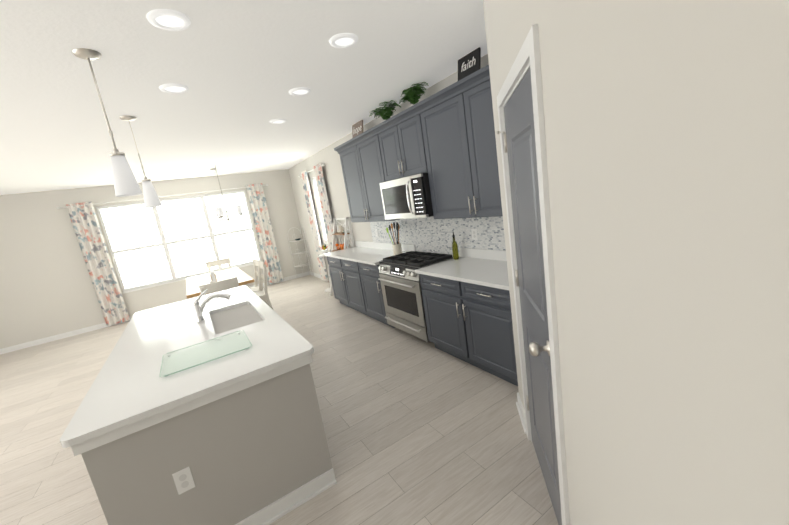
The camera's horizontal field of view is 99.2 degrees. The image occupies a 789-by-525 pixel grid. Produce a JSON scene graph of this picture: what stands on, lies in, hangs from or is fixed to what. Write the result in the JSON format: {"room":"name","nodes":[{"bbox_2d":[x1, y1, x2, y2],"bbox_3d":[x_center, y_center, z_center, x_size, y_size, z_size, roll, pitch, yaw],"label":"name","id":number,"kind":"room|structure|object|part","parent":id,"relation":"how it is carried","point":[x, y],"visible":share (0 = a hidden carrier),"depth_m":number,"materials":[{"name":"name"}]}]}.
{"room":"kitchen","nodes":[
{"label":"kitchen","id":0,"kind":"room"},
{"bbox_2d":[0,169,308,348],"bbox_3d":[-5.410,-0.206,6.946,7.030,2.740,0.120,-15,13,-30],"label":"wall","id":1,"kind":"structure","parent":0,"point":[46,288],"depth_m":6.38,"materials":[{"name":"white paint"}]},
{"bbox_2d":[56,198,143,325],"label":"curtains","id":2,"kind":"object","parent":1,"relation":"attached to","point":[89,235],"depth_m":6.56,"materials":[{"name":"multicoloured fabric"}]},
{"bbox_2d":[0,271,308,354],"bbox_3d":[-5.111,1.065,7.179,6.880,0.095,0.013,-15,13,-30],"label":"baseboard","id":3,"kind":"structure","parent":1,"relation":"attached to","point":[49,339],"depth_m":6.45,"materials":[{"name":"white wood"}]},
{"bbox_2d":[96,190,261,293],"bbox_3d":[-4.550,-0.542,7.415,2.770,1.770,0.082,-15,13,-30],"label":"window","id":4,"kind":"structure","parent":1,"relation":"in","point":[164,243],"depth_m":7.28,"materials":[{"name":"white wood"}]},
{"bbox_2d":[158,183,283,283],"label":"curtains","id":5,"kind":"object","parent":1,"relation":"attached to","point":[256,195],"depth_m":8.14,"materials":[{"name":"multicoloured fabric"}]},
{"bbox_3d":[-4.658,-1.440,7.163,3.816,0.048,0.102,-15,13,-30],"label":"rod","id":6,"kind":"part","parent":5,"relation":"part of","materials":[{"name":"white paint"}]},
{"bbox_2d":[0,0,487,194],"bbox_3d":[-3.171,-1.198,2.880,7.150,0.050,9.192,-15,13,-30],"label":"ceiling","id":7,"kind":"structure","parent":0,"point":[239,69],"depth_m":2.57,"materials":[{"name":"white paint"}]},
{"bbox_2d":[72,48,142,196],"bbox_3d":[-1.711,-0.812,2.011,0.138,0.810,0.138,-15,13,-30],"label":"pendant light","id":8,"kind":"object","parent":7,"relation":"hanging from","point":[125,182],"visible":0.96,"depth_m":2.02,"materials":[{"name":"white glass"}]},
{"bbox_3d":[-1.729,-0.925,1.989,0.130,0.576,0.130,-15,13,-30],"label":"stem","id":9,"kind":"part","parent":8,"relation":"part of","materials":[{"name":"silver metal"}]},
{"bbox_3d":[-1.668,-0.539,2.065,0.138,0.245,0.138,-15,13,-30],"label":"lamp shade","id":10,"kind":"part","parent":8,"relation":"part of","materials":[{"name":"white glass"}]},
{"bbox_2d":[119,116,161,206],"bbox_3d":[-2.370,-0.931,3.140,0.138,0.810,0.138,-15,13,-30],"label":"pendant light","id":11,"kind":"object","parent":7,"relation":"hanging from","point":[151,198],"visible":0.98,"depth_m":3.15,"materials":[{"name":"white glass"}]},
{"bbox_3d":[-2.388,-1.044,3.118,0.130,0.576,0.130,-15,13,-30],"label":"stem","id":12,"kind":"part","parent":11,"relation":"part of","materials":[{"name":"silver metal"}]},
{"bbox_3d":[-2.327,-0.657,3.193,0.138,0.245,0.138,-15,13,-30],"label":"lamp shade","id":13,"kind":"part","parent":11,"relation":"part of","materials":[{"name":"white glass"}]},
{"bbox_2d":[147,9,190,30],"bbox_3d":[-1.161,-1.253,1.728,0.190,0.014,0.210,-15,13,-30],"label":"recessed light","id":14,"kind":"object","parent":7,"relation":"in","point":[152,15],"depth_m":1.73,"materials":[{"name":"white plastic"}]},
{"bbox_3d":[-1.169,-1.256,1.744,0.123,0.002,0.123,-6,11,14],"label":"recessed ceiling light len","id":15,"kind":"part","parent":14,"relation":"part of","materials":[{"name":"white plastic"}]},
{"bbox_2d":[159,83,188,92],"bbox_3d":[-1.687,-1.335,2.567,0.191,0.014,0.224,-15,13,-30],"label":"recessed light","id":16,"kind":"object","parent":7,"relation":"in","point":[168,88],"depth_m":2.57,"materials":[{"name":"white plastic"}]},
{"bbox_3d":[-1.699,-1.338,2.589,0.123,0.002,0.123,-6,11,14],"label":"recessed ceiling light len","id":17,"kind":"part","parent":16,"relation":"part of","materials":[{"name":"white plastic"}]},
{"bbox_2d":[210,165,243,220],"bbox_3d":[-3.254,-1.319,6.427,0.464,1.040,0.805,-15,13,-30],"label":"chandelier","id":18,"kind":"object","parent":7,"relation":"hanging from","point":[219,211],"visible":1,"depth_m":6.35,"materials":[{"name":"silver metal"}]},
{"bbox_3d":[-3.128,-0.984,6.370,0.464,0.157,0.520,-15,13,-30],"label":"lamp shade","id":19,"kind":"part","parent":18,"relation":"part of","materials":[{"name":"white"}]},
{"bbox_2d":[269,119,286,123],"bbox_3d":[-1.364,-1.650,3.910,0.188,0.014,0.179,-15,13,-30],"label":"recessed light","id":20,"kind":"object","parent":7,"relation":"in","point":[284,120],"depth_m":3.91,"materials":[{"name":"white plastic"}]},
{"bbox_2d":[289,87,310,95],"bbox_3d":[-0.865,-1.559,3.050,0.198,0.014,0.222,-15,13,-30],"label":"recessed light","id":21,"kind":"object","parent":7,"relation":"in","point":[298,91],"depth_m":3.06,"materials":[{"name":"white plastic"}]},
{"bbox_3d":[-0.867,-1.565,3.076,0.123,0.002,0.123,-6,11,14],"label":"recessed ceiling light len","id":22,"kind":"part","parent":21,"relation":"part of","materials":[{"name":"white plastic"}]},
{"bbox_2d":[329,33,357,47],"bbox_3d":[-0.341,-1.481,2.233,0.198,0.014,0.210,-15,13,-30],"label":"recessed light","id":23,"kind":"object","parent":7,"relation":"in","point":[342,40],"depth_m":2.24,"materials":[{"name":"white plastic"}]},
{"bbox_3d":[-0.340,-1.486,2.254,0.123,0.002,0.123,-6,11,14],"label":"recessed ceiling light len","id":24,"kind":"part","parent":23,"relation":"part of","materials":[{"name":"white plastic"}]},
{"bbox_2d":[0,275,558,524],"bbox_3d":[-2.747,1.508,3.412,7.150,0.050,9.192,-15,13,-30],"label":"floor","id":25,"kind":"structure","parent":0,"point":[418,431],"depth_m":2.60,"materials":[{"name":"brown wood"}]},
{"bbox_2d":[62,353,336,524],"bbox_3d":[-1.525,0.961,2.812,1.062,0.868,2.542,-15,13,-30],"label":"kitchen island","id":26,"kind":"object","parent":25,"relation":"on","point":[238,438],"depth_m":1.74,"materials":[{"name":"grey paint"}]},
{"bbox_2d":[178,474,188,487],"bbox_3d":[-1.036,1.075,1.651,0.033,0.072,0.002,-15,13,-30],"label":"outlet","id":27,"kind":"object","parent":26,"relation":"attached to","point":[183,479],"depth_m":1.65,"materials":[{"name":"white plastic"}]},
{"bbox_2d":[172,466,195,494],"bbox_3d":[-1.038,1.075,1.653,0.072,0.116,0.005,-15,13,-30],"label":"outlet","id":28,"kind":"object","parent":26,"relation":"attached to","point":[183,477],"depth_m":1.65,"materials":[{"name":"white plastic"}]},
{"bbox_2d":[60,285,313,444],"bbox_3d":[-1.597,0.523,2.737,1.104,0.032,2.584,-15,13,-30],"label":"island countertop","id":29,"kind":"structure","parent":26,"relation":"on","point":[129,385],"depth_m":2.00,"materials":[{"name":"white stone"}]},
{"bbox_2d":[160,330,251,376],"bbox_3d":[-1.172,0.556,2.098,0.481,0.016,0.401,-15,13,-30],"label":"board","id":30,"kind":"object","parent":29,"relation":"on","point":[169,355],"visible":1,"depth_m":2.07,"materials":[{"name":"green"}]},
{"bbox_2d":[192,289,231,324],"bbox_3d":[-1.545,0.346,2.850,0.297,0.254,0.063,-15,13,-30],"label":"faucet","id":31,"kind":"object","parent":29,"relation":"on","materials":[{"name":"silver metal"}]},
{"bbox_2d":[212,305,259,332],"bbox_3d":[-1.338,0.572,2.872,0.370,0.216,0.841,-15,13,-30],"label":"sink","id":32,"kind":"object","parent":29,"relation":"in","point":[239,315],"depth_m":2.90,"materials":[{"name":"silver metal"}]},
{"bbox_2d":[206,258,230,272],"bbox_3d":[-3.463,0.431,6.838,0.450,0.957,0.490,-15,13,-30],"label":"chair","id":33,"kind":"object","parent":25,"relation":"on","point":[218,262],"visible":0.42,"depth_m":6.95,"materials":[{"name":"white paint"}]},
{"bbox_2d":[199,277,238,294],"bbox_3d":[-2.313,0.690,4.600,0.450,0.957,0.490,-15,13,-30],"label":"chair","id":34,"kind":"object","parent":25,"relation":"on","point":[221,285],"visible":0.29,"depth_m":4.32,"materials":[{"name":"white paint"}]},
{"bbox_2d":[186,267,254,298],"bbox_3d":[-2.980,0.653,5.794,0.900,0.780,2.000,-15,13,-30],"label":"dining table","id":35,"kind":"object","parent":25,"relation":"on","point":[193,283],"visible":0.21,"depth_m":5.60,"materials":[{"name":"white wood"}]},
{"bbox_2d":[210,271,216,282],"bbox_3d":[-2.897,0.242,5.330,0.108,0.168,0.284,-15,13,-30],"label":"napkin holder","id":36,"kind":"object","parent":35,"relation":"on","point":[213,277],"visible":0.88,"depth_m":5.31,"materials":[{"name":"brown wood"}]},
{"bbox_2d":[249,259,263,300],"bbox_3d":[-2.550,0.471,5.904,0.490,0.957,0.450,-15,13,-30],"label":"chair","id":37,"kind":"object","parent":25,"relation":"on","point":[256,274],"visible":0.35,"depth_m":6.04,"materials":[{"name":"white paint"}]},
{"bbox_2d":[254,261,272,308],"bbox_3d":[-2.296,0.511,5.498,0.490,0.957,0.450,-15,13,-30],"label":"chair","id":38,"kind":"object","parent":25,"relation":"on","point":[262,294],"visible":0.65,"depth_m":5.45,"materials":[{"name":"white paint"}]},
{"bbox_2d":[288,226,313,276],"bbox_3d":[-2.397,-0.250,8.523,0.352,1.306,0.352,-15,13,-30],"label":"corner shelf","id":39,"kind":"object","parent":25,"relation":"on","point":[296,240],"visible":0.98,"depth_m":8.58,"materials":[{"name":"white paint"}]},
{"bbox_2d":[318,244,330,291],"bbox_3d":[-1.357,0.099,6.829,0.300,0.959,0.300,-15,13,-30],"label":"plant stand","id":40,"kind":"object","parent":25,"relation":"on","point":[324,250],"visible":0.69,"depth_m":6.78,"materials":[{"name":"white paint"}]},
{"bbox_2d":[330,217,354,295],"bbox_3d":[-1.024,-0.084,6.232,0.439,1.450,0.580,-15,13,-30],"label":"ladder shelf","id":41,"kind":"object","parent":25,"relation":"on","point":[340,232],"visible":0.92,"depth_m":6.19,"materials":[{"name":"white paint"}]},
{"bbox_2d":[327,257,367,315],"bbox_3d":[-0.524,0.285,5.434,0.607,0.876,1.210,-15,13,-30],"label":"base cabinet","id":42,"kind":"object","parent":25,"relation":"on","point":[345,278],"depth_m":5.23,"materials":[{"name":"grey paint"}]},
{"bbox_2d":[324,245,403,264],"bbox_3d":[-0.455,-0.128,5.096,0.642,0.032,1.822,-15,13,-30],"label":"countertop","id":43,"kind":"structure","parent":42,"relation":"on","point":[358,253],"depth_m":4.96,"materials":[{"name":"white stone"}]},
{"bbox_2d":[386,222,401,254],"bbox_3d":[0.005,-0.327,4.525,0.120,0.432,0.325,-15,13,-30],"label":"utensil crock","id":44,"kind":"object","parent":43,"relation":"on","point":[397,248],"visible":1,"depth_m":4.49,"materials":[{"name":"beige ceramic"}]},
{"bbox_2d":[356,261,415,327],"bbox_3d":[-0.047,0.359,4.673,0.607,0.876,0.592,-15,13,-30],"label":"base cabinet","id":45,"kind":"object","parent":25,"relation":"on","point":[370,285],"depth_m":4.52,"materials":[{"name":"grey paint"}]},
{"bbox_2d":[378,251,452,341],"bbox_3d":[0.271,0.355,4.014,0.601,0.859,0.842,-15,13,-30],"label":"range","id":46,"kind":"object","parent":25,"relation":"on","point":[399,279],"visible":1,"depth_m":3.83,"materials":[{"name":"silver metal"}]},
{"bbox_3d":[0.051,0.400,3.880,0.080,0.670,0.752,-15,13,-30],"label":"knob","id":47,"kind":"part","parent":46,"relation":"part of","materials":[{"name":"silver metal"}]},
{"bbox_3d":[0.063,0.308,3.878,0.031,0.525,0.662,-15,13,-30],"label":"glass","id":48,"kind":"part","parent":46,"relation":"part of","materials":[{"name":"black glass"}]},
{"bbox_2d":[418,273,517,385],"bbox_3d":[0.890,0.506,3.180,0.607,0.876,1.233,-15,13,-30],"label":"base cabinet","id":49,"kind":"object","parent":25,"relation":"on","point":[467,304],"depth_m":2.95,"materials":[{"name":"grey paint"}]},
{"bbox_2d":[416,257,509,292],"bbox_3d":[0.806,0.069,3.085,0.642,0.032,1.234,-15,13,-30],"label":"countertop","id":50,"kind":"structure","parent":49,"relation":"on","point":[474,270],"depth_m":3.07,"materials":[{"name":"white stone"}]},
{"bbox_2d":[452,232,458,259],"bbox_3d":[0.649,-0.182,3.618,0.062,0.300,0.062,-15,13,-30],"label":"oil bottle","id":51,"kind":"object","parent":50,"relation":"on","point":[455,250],"visible":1,"depth_m":3.60,"materials":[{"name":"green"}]},
{"bbox_2d":[289,54,488,274],"bbox_3d":[-0.221,-0.681,5.218,0.120,2.740,8.454,-15,13,-30],"label":"wall","id":52,"kind":"structure","parent":0,"point":[328,156],"depth_m":6.35,"materials":[{"name":"white paint"}]},
{"bbox_2d":[298,163,336,281],"bbox_3d":[-1.541,-0.747,7.157,0.108,2.470,1.598,-15,13,-30],"label":"curtains","id":53,"kind":"object","parent":52,"relation":"attached to","point":[323,198],"visible":0.9,"depth_m":7.17,"materials":[{"name":"multicoloured fabric"}]},
{"bbox_3d":[-1.716,-1.893,6.936,0.096,0.048,1.598,-15,13,-30],"label":"rod","id":54,"kind":"part","parent":53,"relation":"part of","materials":[{"name":"white paint"}]},
{"bbox_2d":[309,271,328,279],"bbox_3d":[-1.391,0.411,7.537,0.013,0.095,3.180,-15,13,-30],"label":"baseboard","id":55,"kind":"structure","parent":52,"relation":"attached to","point":[311,273],"depth_m":8.46,"materials":[{"name":"white wood"}]},
{"bbox_2d":[312,177,327,243],"bbox_3d":[-1.510,-1.099,7.113,0.082,1.420,0.580,-15,13,-30],"label":"window","id":56,"kind":"structure","parent":52,"relation":"in","point":[319,210],"depth_m":7.31,"materials":[{"name":"white"}]},
{"bbox_2d":[338,129,399,222],"bbox_3d":[-0.309,-1.139,4.715,0.317,1.095,1.195,-15,13,-30],"label":"upper cabinet","id":57,"kind":"object","parent":52,"relation":"attached to","point":[361,162],"depth_m":4.58,"materials":[{"name":"grey paint"}]},
{"bbox_2d":[352,120,363,137],"bbox_3d":[-0.506,-1.790,4.625,0.058,0.260,0.310,-15,13,-30],"label":"sign","id":58,"kind":"object","parent":57,"relation":"on","point":[357,128],"visible":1,"depth_m":4.60,"materials":[{"name":"brown"}]},
{"bbox_2d":[369,100,400,121],"bbox_3d":[-0.105,-1.725,3.967,0.317,0.264,0.508,-15,13,-30],"label":"fern","id":59,"kind":"object","parent":57,"relation":"on","point":[386,113],"visible":0.94,"depth_m":3.89,"materials":[{"name":"green plant"}]},
{"bbox_3d":[0.126,-1.577,3.739,0.367,0.085,3.331,-15,13,-30],"label":"crown","id":60,"kind":"part","parent":57,"relation":"part of","materials":[{"name":"grey paint"}]},
{"bbox_2d":[378,109,425,180],"bbox_3d":[0.195,-1.289,3.806,0.317,0.610,0.850,-15,13,-30],"label":"upper cabinet","id":61,"kind":"object","parent":52,"relation":"attached to","point":[399,140],"depth_m":3.67,"materials":[{"name":"grey paint"}]},
{"bbox_2d":[379,173,433,219],"bbox_3d":[0.218,-0.756,3.871,0.458,0.445,0.842,-15,13,-30],"label":"microwave","id":62,"kind":"object","parent":61,"relation":"attached to","point":[406,197],"visible":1,"depth_m":3.65,"materials":[{"name":"silver metal"}]},
{"bbox_3d":[0.161,-0.694,3.598,0.060,0.361,0.022,-15,13,-30],"label":"handle","id":63,"kind":"part","parent":62,"relation":"part of","materials":[{"name":"silver metal"}]},
{"bbox_2d":[399,82,427,106],"bbox_3d":[0.214,-1.677,3.461,0.245,0.265,0.428,-15,13,-30],"label":"fern","id":64,"kind":"object","parent":61,"relation":"on","point":[412,95],"visible":0.88,"depth_m":3.42,"materials":[{"name":"green plant"}]},
{"bbox_2d":[356,241,506,260],"bbox_3d":[0.347,-0.177,4.358,0.019,0.100,3.910,-15,13,-30],"label":"backsplash","id":65,"kind":"structure","parent":52,"relation":"attached to","point":[493,255],"depth_m":3.64,"materials":[{"name":"white stone"}]},
{"bbox_2d":[370,216,505,255],"bbox_3d":[0.460,-0.570,4.006,0.007,0.962,3.261,-15,13,-30],"label":"tile backsplash","id":66,"kind":"structure","parent":52,"relation":"attached to","point":[431,234],"depth_m":3.93,"materials":[{"name":"tile"}]},
{"bbox_2d":[471,229,477,239],"bbox_3d":[0.834,-0.292,3.497,0.005,0.116,0.072,-15,13,-30],"label":"outlet","id":67,"kind":"object","parent":66,"relation":"attached to","point":[475,234],"depth_m":3.49,"materials":[{"name":"white plastic"}]},
{"bbox_2d":[418,69,502,218],"bbox_3d":[0.784,-0.968,2.971,0.317,1.095,1.236,-15,13,-30],"label":"upper cabinet","id":68,"kind":"object","parent":52,"relation":"attached to","point":[445,139],"depth_m":2.95,"materials":[{"name":"grey paint"}]},
{"bbox_2d":[458,47,480,80],"bbox_3d":[0.625,-1.614,2.822,0.058,0.260,0.250,-15,13,-30],"label":"decor","id":69,"kind":"object","parent":68,"relation":"on","point":[469,63],"visible":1,"depth_m":2.79,"materials":[{"name":"black wood"}]},
{"bbox_2d":[483,0,788,524],"bbox_3d":[0.608,-0.014,1.158,0.120,2.740,2.300,-7,11,11],"label":"wall","id":70,"kind":"structure","parent":0,"point":[666,123],"depth_m":0.52,"materials":[{"name":"white paint"}]},
{"bbox_2d":[516,392,525,433],"bbox_3d":[0.739,1.276,1.430,0.026,0.095,2.312,-7,11,11],"label":"baseboard","id":71,"kind":"structure","parent":70,"relation":"attached to","point":[519,405],"depth_m":2.38,"materials":[{"name":"white wood"}]},
{"bbox_2d":[504,68,561,524],"bbox_3d":[0.691,0.237,1.629,0.035,2.025,0.695,-7,11,11],"label":"pantry door","id":72,"kind":"structure","parent":70,"relation":"in","point":[520,135],"depth_m":1.58,"materials":[{"name":"grey paint"}]},
{"bbox_2d":[496,131,549,410],"bbox_3d":[0.638,0.179,1.661,0.511,1.704,0.557,-15,13,-30],"label":"hardware piece","id":73,"kind":"object","parent":72,"relation":"attached to","point":[536,349],"depth_m":1.38,"materials":[{"name":"silver metal"}]},
{"bbox_2d":[497,24,569,524],"bbox_3d":[0.716,0.203,1.617,0.136,2.112,0.849,-7,11,11],"label":"door frame","id":74,"kind":"structure","parent":70,"relation":"attached to","point":[527,57],"depth_m":1.25,"materials":[{"name":"white wood"}]}
]}

